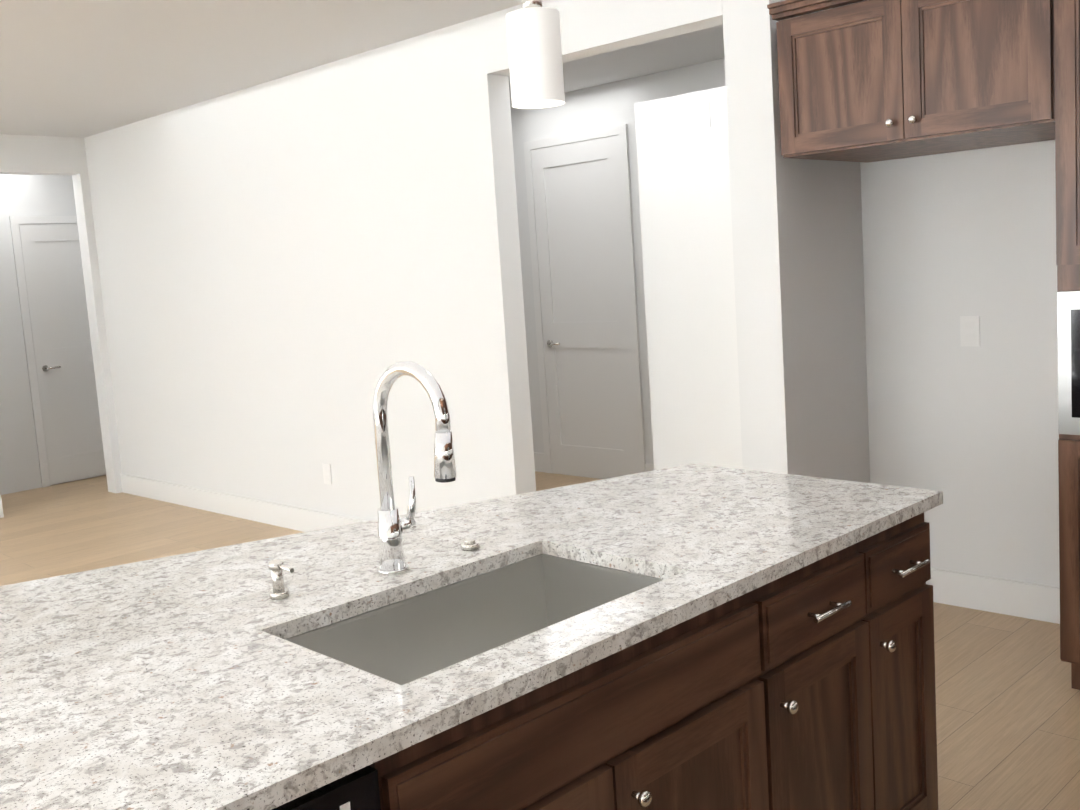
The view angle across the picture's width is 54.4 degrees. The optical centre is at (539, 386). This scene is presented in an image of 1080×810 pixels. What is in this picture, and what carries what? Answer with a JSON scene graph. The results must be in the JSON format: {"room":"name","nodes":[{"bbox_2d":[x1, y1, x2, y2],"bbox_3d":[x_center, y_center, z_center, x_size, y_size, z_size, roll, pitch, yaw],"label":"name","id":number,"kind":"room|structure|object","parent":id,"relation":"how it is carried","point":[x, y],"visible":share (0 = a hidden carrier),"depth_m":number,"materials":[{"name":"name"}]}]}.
{"room":"kitchen","nodes":[
{"label":"kitchen","id":0,"kind":"room"},
{"bbox_2d":[0,174,105,494],"bbox_3d":[-4.131,-0.510,8.391,0.141,2.660,1.740,2,9,43],"label":"wall","id":1,"kind":"structure","parent":0,"point":[36,195],"depth_m":8.29,"materials":[{"name":"white paint"}]},
{"bbox_2d":[9,216,105,486],"bbox_3d":[-3.812,-0.303,8.597,0.051,2.160,0.740,2,9,43],"label":"door","id":2,"kind":"structure","parent":1,"relation":"in","point":[54,319],"depth_m":8.52,"materials":[{"name":"white wood"}]},
{"bbox_2d":[0,134,121,496],"bbox_3d":[-6.070,0.001,5.040,0.140,2.660,8.340,2,9,43],"label":"wall","id":3,"kind":"structure","parent":0,"point":[33,155],"depth_m":7.81,"materials":[{"name":"white paint"}]},
{"bbox_2d":[0,497,3,517],"bbox_3d":[-6.278,1.317,4.761,0.014,0.140,7.318,2,9,43],"label":"baseboard","id":4,"kind":"structure","parent":3,"relation":"attached to","point":[1,507],"depth_m":7.38,"materials":[{"name":"white wood"}]},
{"bbox_2d":[0,0,723,137],"bbox_3d":[-2.924,-1.394,3.241,10.220,0.100,10.800,2,9,43],"label":"ceiling","id":5,"kind":"structure","parent":0,"point":[78,68],"depth_m":5.20,"materials":[{"name":"white paint"}]},
{"bbox_2d":[506,0,564,108],"bbox_3d":[-0.030,-1.011,2.231,0.120,0.810,0.120,2,9,43],"label":"pendant light","id":6,"kind":"object","parent":5,"relation":"hanging from","point":[535,53],"visible":1,"depth_m":2.22,"materials":[{"name":"white glass"}]},
{"bbox_2d":[84,0,722,520],"bbox_3d":[-1.206,-0.436,6.047,5.534,2.660,0.140,2,9,43],"label":"wall","id":7,"kind":"structure","parent":0,"point":[294,266],"depth_m":5.88,"materials":[{"name":"white paint"}]},
{"bbox_2d":[120,474,364,531],"bbox_3d":[-1.645,0.804,6.573,4.248,0.140,0.014,2,9,43],"label":"baseboard","id":8,"kind":"structure","parent":7,"relation":"attached to","point":[304,520],"depth_m":6.89,"materials":[{"name":"white wood"}]},
{"bbox_2d":[322,463,331,484],"bbox_3d":[-1.244,0.513,6.146,0.075,0.120,0.008,2,9,43],"label":"outlet","id":9,"kind":"object","parent":7,"relation":"attached to","point":[327,475],"visible":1,"depth_m":6.14,"materials":[{"name":"white plastic"}]},
{"bbox_2d":[0,471,1079,809],"bbox_3d":[-2.743,1.342,3.553,10.220,0.100,10.800,2,9,43],"label":"floor","id":10,"kind":"structure","parent":0,"point":[1008,715],"depth_m":3.86,"materials":[{"name":"brown wood"}]},
{"bbox_2d":[369,572,800,809],"bbox_3d":[-0.067,0.855,1.985,0.943,0.870,0.645,-10,9,-44],"label":"base cabinet","id":11,"kind":"object","parent":10,"relation":"on","point":[700,712],"depth_m":1.77,"materials":[{"name":"brown wood"}]},
{"bbox_2d":[272,765,380,809],"bbox_3d":[-0.618,0.950,1.403,0.646,0.846,0.591,-10,9,-44],"label":"dishwasher","id":12,"kind":"object","parent":11,"relation":"in","point":[357,790],"visible":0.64,"depth_m":1.34,"materials":[{"name":"black"}]},
{"bbox_2d":[793,528,896,809],"bbox_3d":[0.363,0.778,2.404,0.526,0.870,0.645,-10,9,-44],"label":"base cabinet","id":13,"kind":"object","parent":10,"relation":"on","point":[810,686],"depth_m":2.24,"materials":[{"name":"brown wood"}]},
{"bbox_2d":[889,512,937,809],"bbox_3d":[0.595,0.737,2.630,0.373,0.870,0.645,-10,9,-44],"label":"base cabinet","id":14,"kind":"object","parent":10,"relation":"on","point":[909,540],"depth_m":2.46,"materials":[{"name":"brown wood"}]},
{"bbox_2d":[0,464,942,809],"bbox_3d":[-0.582,0.409,2.084,2.780,0.030,1.568,-10,9,-44],"label":"countertop","id":15,"kind":"structure","parent":14,"relation":"on","point":[194,680],"depth_m":1.81,"materials":[{"name":"stone"}]},
{"bbox_2d":[268,559,293,599],"bbox_3d":[-0.482,0.365,1.973,0.036,0.069,0.073,-10,9,-44],"label":"soap dispenser","id":16,"kind":"object","parent":15,"relation":"on","point":[277,567],"visible":1,"depth_m":1.98,"materials":[{"name":"silver metal"}]},
{"bbox_2d":[373,361,456,574],"bbox_3d":[-0.232,0.160,2.042,0.104,0.426,0.243,-10,9,-44],"label":"faucet","id":17,"kind":"object","parent":15,"relation":"on","point":[393,527],"visible":1,"depth_m":2.07,"materials":[{"name":"silver metal"}]},
{"bbox_2d":[461,539,479,550],"bbox_3d":[-0.150,0.337,2.248,0.040,0.018,0.040,-10,9,-44],"label":"switch","id":18,"kind":"object","parent":15,"relation":"on","point":[469,544],"visible":1,"depth_m":2.23,"materials":[{"name":"silver metal"}]},
{"bbox_2d":[285,554,663,684],"bbox_3d":[-0.089,0.528,1.917,0.740,0.230,0.460,-10,9,-44],"label":"sink","id":19,"kind":"object","parent":15,"relation":"in","point":[406,641],"visible":0.1,"depth_m":2.12,"materials":[{"name":"silver metal"}]},
{"bbox_2d":[1054,0,1079,689],"bbox_3d":[2.101,-0.194,3.313,0.680,2.365,0.698,2,9,43],"label":"tall cabinet","id":20,"kind":"object","parent":10,"relation":"on","point":[1067,78],"depth_m":3.24,"materials":[{"name":"brown wood"}]},
{"bbox_2d":[1057,291,1079,434],"bbox_3d":[1.868,-0.063,3.070,0.660,0.446,0.041,2,9,43],"label":"microwave","id":21,"kind":"object","parent":20,"relation":"in","point":[1068,319],"visible":1,"depth_m":3.26,"materials":[{"name":"silver metal"}]},
{"bbox_2d":[510,58,725,463],"bbox_3d":[0.705,-0.668,6.972,4.035,2.660,0.140,2,9,43],"label":"wall","id":22,"kind":"structure","parent":0,"point":[599,106],"depth_m":7.01,"materials":[{"name":"white paint"}]},
{"bbox_2d":[524,124,645,477],"bbox_3d":[0.293,-0.532,7.252,0.920,2.380,0.051,2,9,43],"label":"hall door","id":23,"kind":"structure","parent":22,"relation":"in","point":[579,201],"depth_m":7.24,"materials":[{"name":"white wood"}]},
{"bbox_2d":[534,452,653,478],"bbox_3d":[0.789,0.593,7.007,3.884,0.140,0.014,2,9,43],"label":"baseboard","id":24,"kind":"structure","parent":22,"relation":"attached to","point":[539,461],"depth_m":7.72,"materials":[{"name":"white wood"}]},
{"bbox_2d":[634,86,742,469],"bbox_3d":[1.021,-0.306,5.208,1.134,2.300,0.140,2,9,43],"label":"wall","id":25,"kind":"structure","parent":0,"point":[685,218],"depth_m":5.32,"materials":[{"name":"white paint"}]},
{"bbox_2d":[722,0,869,482],"bbox_3d":[1.585,-0.481,4.823,0.201,2.660,2.200,2,9,43],"label":"wall","id":26,"kind":"structure","parent":0,"point":[797,236],"depth_m":4.07,"materials":[{"name":"white paint"}]},
{"bbox_2d":[856,2,1059,587],"bbox_3d":[2.359,-0.395,3.617,2.582,2.660,0.140,2,9,43],"label":"wall","id":27,"kind":"structure","parent":0,"point":[949,240],"depth_m":4.19,"materials":[{"name":"white paint"}]},
{"bbox_2d":[776,0,1054,162],"bbox_3d":[1.438,-1.111,3.756,0.942,0.490,0.732,2,9,43],"label":"upper cabinet","id":28,"kind":"object","parent":27,"relation":"attached to","point":[866,81],"visible":1,"depth_m":3.52,"materials":[{"name":"brown wood"}]},
{"bbox_2d":[960,316,979,346],"bbox_3d":[1.704,-0.218,4.167,0.075,0.120,0.008,2,9,43],"label":"outlet","id":29,"kind":"object","parent":27,"relation":"attached to","point":[969,330],"visible":1,"depth_m":4.16,"materials":[{"name":"white plastic"}]},
{"bbox_2d":[926,568,1059,623],"bbox_3d":[1.803,0.840,4.255,0.973,0.140,0.014,2,9,43],"label":"baseboard","id":30,"kind":"structure","parent":27,"relation":"attached to","point":[1015,598],"depth_m":4.22,"materials":[{"name":"white wood"}]}
]}

